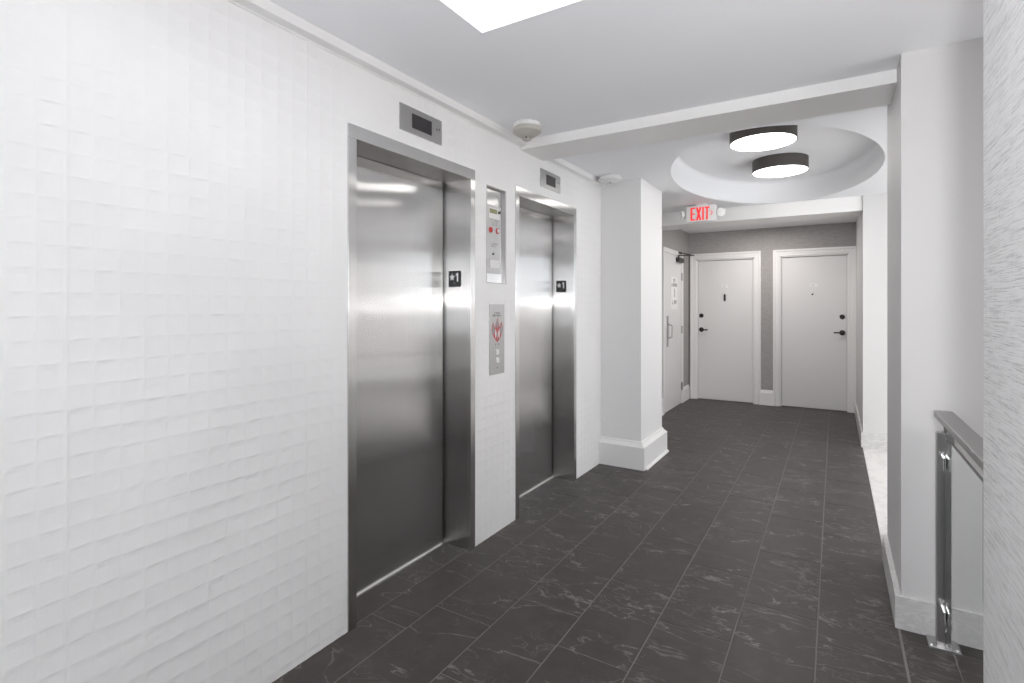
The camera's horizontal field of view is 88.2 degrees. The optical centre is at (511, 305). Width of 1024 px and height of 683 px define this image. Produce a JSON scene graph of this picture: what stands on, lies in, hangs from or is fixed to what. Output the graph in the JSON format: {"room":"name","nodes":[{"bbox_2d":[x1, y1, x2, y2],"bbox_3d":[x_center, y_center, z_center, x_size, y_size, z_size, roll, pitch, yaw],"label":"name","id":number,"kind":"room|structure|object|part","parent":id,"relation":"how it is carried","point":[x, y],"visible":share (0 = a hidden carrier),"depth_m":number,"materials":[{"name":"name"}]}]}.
{"room":"lobby","nodes":[
{"label":"lobby","id":0,"kind":"room"},
{"bbox_2d":[0,0,600,682],"bbox_3d":[-1.171,0.155,1.807,0.316,2.510,7.060,0,0,31],"label":"wall","id":1,"kind":"structure","parent":0,"point":[173,173],"depth_m":1.71,"materials":[{"name":"white tile"}]},
{"bbox_2d":[347,123,474,631],"bbox_3d":[-0.577,0.285,2.736,0.281,2.270,0.995,0,0,31],"label":"elevator","id":2,"kind":"object","parent":1,"relation":"attached to","point":[411,210],"visible":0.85,"depth_m":2.83,"materials":[{"name":"metal"}]},
{"bbox_3d":[-0.637,0.327,2.763,0.030,2.139,0.828,0,0,31],"label":"door panel","id":3,"kind":"part","parent":2,"relation":"part of","materials":[{"name":"metal"}]},
{"bbox_3d":[-0.334,-0.158,3.082,0.088,0.094,0.003,0,0,31],"label":"number plate","id":4,"kind":"part","parent":2,"relation":"part of","materials":[{"name":"black plastic"}]},
{"bbox_2d":[227,0,605,188],"bbox_3d":[-1.022,-1.077,1.710,0.050,0.053,7.050,0,0,31],"label":"trim","id":5,"kind":"structure","parent":1,"relation":"attached to","point":[267,10],"depth_m":2.37,"materials":[{"name":"white paint"}]},
{"bbox_2d":[399,102,441,144],"bbox_3d":[-0.458,-0.916,2.670,0.010,0.128,0.314,0,0,31],"label":"indicator","id":6,"kind":"object","parent":1,"relation":"attached to","point":[418,123],"visible":1,"depth_m":2.65,"materials":[{"name":"metal"}]},
{"bbox_2d":[486,184,505,283],"bbox_3d":[-0.107,-0.434,3.267,0.030,0.591,0.218,0,0,31],"label":"panel","id":7,"kind":"object","parent":1,"relation":"attached to","point":[495,197],"visible":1,"depth_m":3.29,"materials":[{"name":"metal"}]},
{"bbox_3d":[-0.113,-0.410,3.274,0.003,0.420,0.160,0,0,31],"label":"plate","id":8,"kind":"part","parent":7,"relation":"part of","materials":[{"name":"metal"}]},
{"bbox_2d":[489,304,503,374],"bbox_3d":[-0.092,0.204,3.263,0.014,0.431,0.162,0,0,31],"label":"panel","id":9,"kind":"object","parent":1,"relation":"attached to","point":[496,311],"visible":1,"depth_m":3.25,"materials":[{"name":"metal"}]},
{"bbox_2d":[515,186,575,519],"bbox_3d":[0.153,0.285,3.929,0.281,2.270,1.008,0,0,31],"label":"elevator","id":10,"kind":"object","parent":1,"relation":"attached to","point":[545,228],"visible":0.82,"depth_m":4.17,"materials":[{"name":"metal"}]},
{"bbox_3d":[0.093,0.327,3.956,0.030,2.139,0.841,0,0,31],"label":"door panel","id":11,"kind":"part","parent":10,"relation":"part of","materials":[{"name":"metal"}]},
{"bbox_3d":[0.399,-0.158,4.280,0.088,0.094,0.003,0,0,31],"label":"number plate","id":12,"kind":"part","parent":10,"relation":"part of","materials":[{"name":"black plastic"}]},
{"bbox_2d":[540,168,559,193],"bbox_3d":[0.283,-0.916,3.881,0.010,0.128,0.314,0,0,31],"label":"indicator","id":13,"kind":"object","parent":1,"relation":"attached to","point":[548,180],"visible":1,"depth_m":3.86,"materials":[{"name":"metal"}]},
{"bbox_2d":[272,398,962,682],"bbox_3d":[1.631,1.440,2.378,4.500,0.080,11.160,0,0,31],"label":"floor","id":14,"kind":"structure","parent":0,"point":[750,551],"depth_m":2.65,"materials":[{"name":"tile"}]},
{"bbox_2d":[926,410,982,682],"bbox_3d":[1.558,0.913,1.816,0.106,0.974,0.919,0,0,31],"label":"glass railing","id":15,"kind":"object","parent":14,"relation":"on","point":[959,487],"visible":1,"depth_m":1.87,"materials":[{"name":"metal"}]},
{"bbox_3d":[1.775,1.395,2.171,0.106,0.010,0.087,0,0,31],"label":"plate","id":16,"kind":"part","parent":15,"relation":"part of","materials":[{"name":"metal"}]},
{"bbox_3d":[1.778,0.956,2.168,0.057,0.871,0.035,0,0,31],"label":"post","id":17,"kind":"part","parent":15,"relation":"part of","materials":[{"name":"metal"}]},
{"bbox_3d":[1.534,0.439,1.788,0.062,0.026,0.845,0,0,31],"label":"handrail","id":18,"kind":"part","parent":15,"relation":"part of","materials":[{"name":"metal"}]},
{"bbox_3d":[1.537,0.921,1.775,0.010,0.778,0.823,0,0,31],"label":"glass panel","id":19,"kind":"part","parent":15,"relation":"part of","materials":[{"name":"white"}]},
{"bbox_2d":[269,0,982,213],"bbox_3d":[1.414,-1.240,1.257,5.300,0.280,9.020,0,0,31],"label":"ceiling","id":20,"kind":"structure","parent":0,"point":[563,65],"depth_m":2.38,"materials":[{"name":"white paint"}]},
{"bbox_2d":[473,0,503,7],"bbox_3d":[-0.095,-1.335,1.056,1.243,0.270,1.882,0,0,31],"label":"ceiling","id":21,"kind":"structure","parent":20,"relation":"attached to","point":[482,3],"depth_m":2.11,"materials":[{"name":"white paint"}]},
{"bbox_2d":[513,119,540,141],"bbox_3d":[0.091,-1.048,3.186,0.172,0.104,0.172,0,0,31],"label":"smoke detector","id":22,"kind":"object","parent":20,"relation":"attached to","point":[526,129],"visible":1,"depth_m":3.13,"materials":[{"name":"white plastic"}]},
{"bbox_2d":[598,174,621,184],"bbox_3d":[0.834,-1.065,4.486,0.196,0.070,0.196,0,0,31],"label":"smoke detector","id":23,"kind":"object","parent":20,"relation":"attached to","point":[609,179],"visible":1,"depth_m":4.42,"materials":[{"name":"white plastic"}]},
{"bbox_2d":[680,204,725,222],"bbox_3d":[2.057,-1.006,5.709,0.482,0.188,0.087,0,0,31],"label":"exit sign","id":24,"kind":"object","parent":20,"relation":"hanging from","point":[697,213],"visible":1,"depth_m":5.69,"materials":[{"name":"white plastic"}]},
{"bbox_2d":[520,69,896,160],"bbox_3d":[0.920,-1.079,3.167,2.265,0.082,0.320,0,0,31],"label":"ceiling beam","id":25,"kind":"structure","parent":20,"relation":"attached to","point":[875,89],"depth_m":2.92,"materials":[{"name":"white paint"}]},
{"bbox_2d":[729,125,797,151],"bbox_3d":[1.861,-1.266,3.920,0.456,0.108,0.456,0,0,31],"label":"ceiling lamp","id":26,"kind":"object","parent":20,"relation":"attached to","point":[769,137],"visible":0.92,"depth_m":3.84,"materials":[{"name":"grey plastic"}]},
{"bbox_2d":[730,133,796,150],"bbox_3d":[1.861,-1.215,3.920,0.444,0.006,0.444,0,0,31],"label":"diffuser","id":27,"kind":"object","parent":26,"relation":"attached to","point":[745,141],"depth_m":3.89,"materials":[{"name":"white plastic"}]},
{"bbox_2d":[752,153,808,177],"bbox_3d":[2.419,-1.266,4.769,0.456,0.108,0.456,0,0,31],"label":"ceiling lamp","id":28,"kind":"object","parent":20,"relation":"attached to","point":[780,164],"visible":1,"depth_m":4.63,"materials":[{"name":"grey plastic"}]},
{"bbox_2d":[753,165,807,177],"bbox_3d":[2.419,-1.215,4.769,0.444,0.006,0.444,0,0,31],"label":"diffuser","id":29,"kind":"object","parent":28,"relation":"attached to","point":[763,171],"depth_m":4.73,"materials":[{"name":"white plastic"}]},
{"bbox_2d":[601,178,661,440],"bbox_3d":[1.028,0.150,4.957,0.580,2.500,0.640,0,0,31],"label":"column","id":30,"kind":"structure","parent":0,"point":[631,209],"depth_m":4.65,"materials":[{"name":"white paint"}]},
{"bbox_2d":[599,384,689,470],"bbox_3d":[1.860,1.281,6.269,0.610,0.238,3.827,0,0,31],"label":"baseboard","id":31,"kind":"structure","parent":30,"relation":"attached to","point":[631,454],"depth_m":4.62,"materials":[{"name":"white paint"}]},
{"bbox_2d":[646,449,668,469],"bbox_3d":[1.326,1.391,4.795,0.019,0.019,0.685,0,0,31],"label":"trim","id":32,"kind":"structure","parent":30,"relation":"attached to","point":[656,460],"depth_m":4.76,"materials":[{"name":"white paint"}]},
{"bbox_2d":[662,229,688,411],"bbox_3d":[1.797,0.150,6.717,0.155,2.500,3.165,0,0,31],"label":"wall","id":33,"kind":"structure","parent":0,"point":[678,240],"depth_m":7.79,"materials":[{"name":"grey paint"}]},
{"bbox_2d":[662,246,693,413],"bbox_3d":[2.281,0.318,7.199,0.169,2.165,1.063,0,0,31],"label":"door","id":34,"kind":"structure","parent":33,"relation":"in","point":[672,263],"depth_m":7.14,"materials":[{"name":"white paint"}]},
{"bbox_3d":[2.055,0.335,6.972,0.003,0.410,0.080,0,0,31],"label":"pull plate","id":35,"kind":"part","parent":34,"relation":"part of","materials":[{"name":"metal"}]},
{"bbox_3d":[2.097,0.335,6.988,0.059,0.204,0.016,0,0,20],"label":"pull handle","id":36,"kind":"part","parent":34,"relation":"part of","materials":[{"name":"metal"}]},
{"bbox_3d":[2.209,0.318,7.223,0.020,2.165,1.028,0,0,31],"label":"casing","id":37,"kind":"part","parent":34,"relation":"part of","materials":[{"name":"white paint"}]},
{"bbox_2d":[671,276,676,309],"bbox_3d":[2.233,-0.176,7.264,0.003,0.448,0.330,0,0,31],"label":"notice sign","id":38,"kind":"object","parent":34,"relation":"attached to","point":[673,279],"visible":1,"depth_m":7.22,"materials":[{"name":"white paper"}]},
{"bbox_3d":[2.442,-0.723,7.521,0.392,0.085,0.109,0,0,-40],"label":"closer arm","id":39,"kind":"part","parent":34,"relation":"part of","materials":[{"name":"grey metal"}]},
{"bbox_2d":[662,196,862,230],"bbox_3d":[2.671,-1.051,5.989,2.166,0.198,0.395,0,0,31],"label":"wall","id":40,"kind":"structure","parent":0,"point":[852,206],"depth_m":5.69,"materials":[{"name":"white paint"}]},
{"bbox_2d":[681,216,857,233],"bbox_3d":[3.231,-1.150,6.862,2.450,0.100,1.720,0,0,31],"label":"ceiling","id":41,"kind":"structure","parent":0,"point":[843,219],"depth_m":7.21,"materials":[{"name":"white paint"}]},
{"bbox_2d":[689,222,855,389],"bbox_3d":[3.654,0.175,7.553,2.450,2.550,0.200,0,0,31],"label":"wall","id":42,"kind":"structure","parent":0,"point":[765,240],"depth_m":7.46,"materials":[{"name":"grey paint"}]},
{"bbox_2d":[690,251,760,404],"bbox_3d":[3.139,0.308,7.782,0.971,2.184,0.108,0,0,31],"label":"door","id":43,"kind":"structure","parent":42,"relation":"in","point":[725,288],"depth_m":7.77,"materials":[{"name":"white paint"}]},
{"bbox_2d":[760,390,772,405],"bbox_3d":[3.592,1.294,7.457,0.170,0.213,0.032,0,0,31],"label":"baseboard","id":44,"kind":"structure","parent":42,"relation":"attached to","point":[766,395],"depth_m":7.45,"materials":[{"name":"white paint"}]},
{"bbox_2d":[773,246,855,412],"bbox_3d":[4.105,0.308,7.191,0.982,2.184,0.108,0,0,31],"label":"door","id":45,"kind":"structure","parent":42,"relation":"in","point":[814,289],"depth_m":7.18,"materials":[{"name":"white paint"}]},
{"bbox_2d":[856,193,886,434],"bbox_3d":[5.314,0.150,5.298,3.064,2.500,2.015,0,0,31],"label":"wall","id":46,"kind":"structure","parent":0,"point":[871,226],"depth_m":5.20,"materials":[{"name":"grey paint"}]},
{"bbox_2d":[855,402,886,449],"bbox_3d":[5.243,1.326,5.293,2.980,0.148,1.967,0,0,31],"label":"baseboard","id":47,"kind":"structure","parent":46,"relation":"attached to","point":[867,440],"depth_m":5.20,"materials":[{"name":"white wood"}]},
{"bbox_2d":[863,448,886,542],"bbox_3d":[4.049,1.430,3.326,2.963,0.060,2.900,0,0,31],"label":"floor","id":48,"kind":"structure","parent":0,"point":[876,459],"depth_m":4.21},
{"bbox_2d":[887,37,982,602],"bbox_3d":[3.181,0.150,1.803,3.055,2.500,0.705,0,0,31],"label":"wall","id":49,"kind":"structure","parent":0,"point":[935,111],"depth_m":2.25,"materials":[{"name":"grey paint"}]},
{"bbox_2d":[882,534,935,636],"bbox_3d":[3.167,1.329,1.802,3.077,0.142,0.721,0,0,31],"label":"baseboard","id":50,"kind":"structure","parent":49,"relation":"attached to","point":[910,614],"depth_m":2.28,"materials":[{"name":"white wood"}]},
{"bbox_2d":[983,0,1023,682],"bbox_3d":[0.170,0.150,-0.513,0.135,2.500,4.501,0,0,31],"label":"wall","id":51,"kind":"structure","parent":0,"point":[1003,20],"depth_m":1.27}
]}

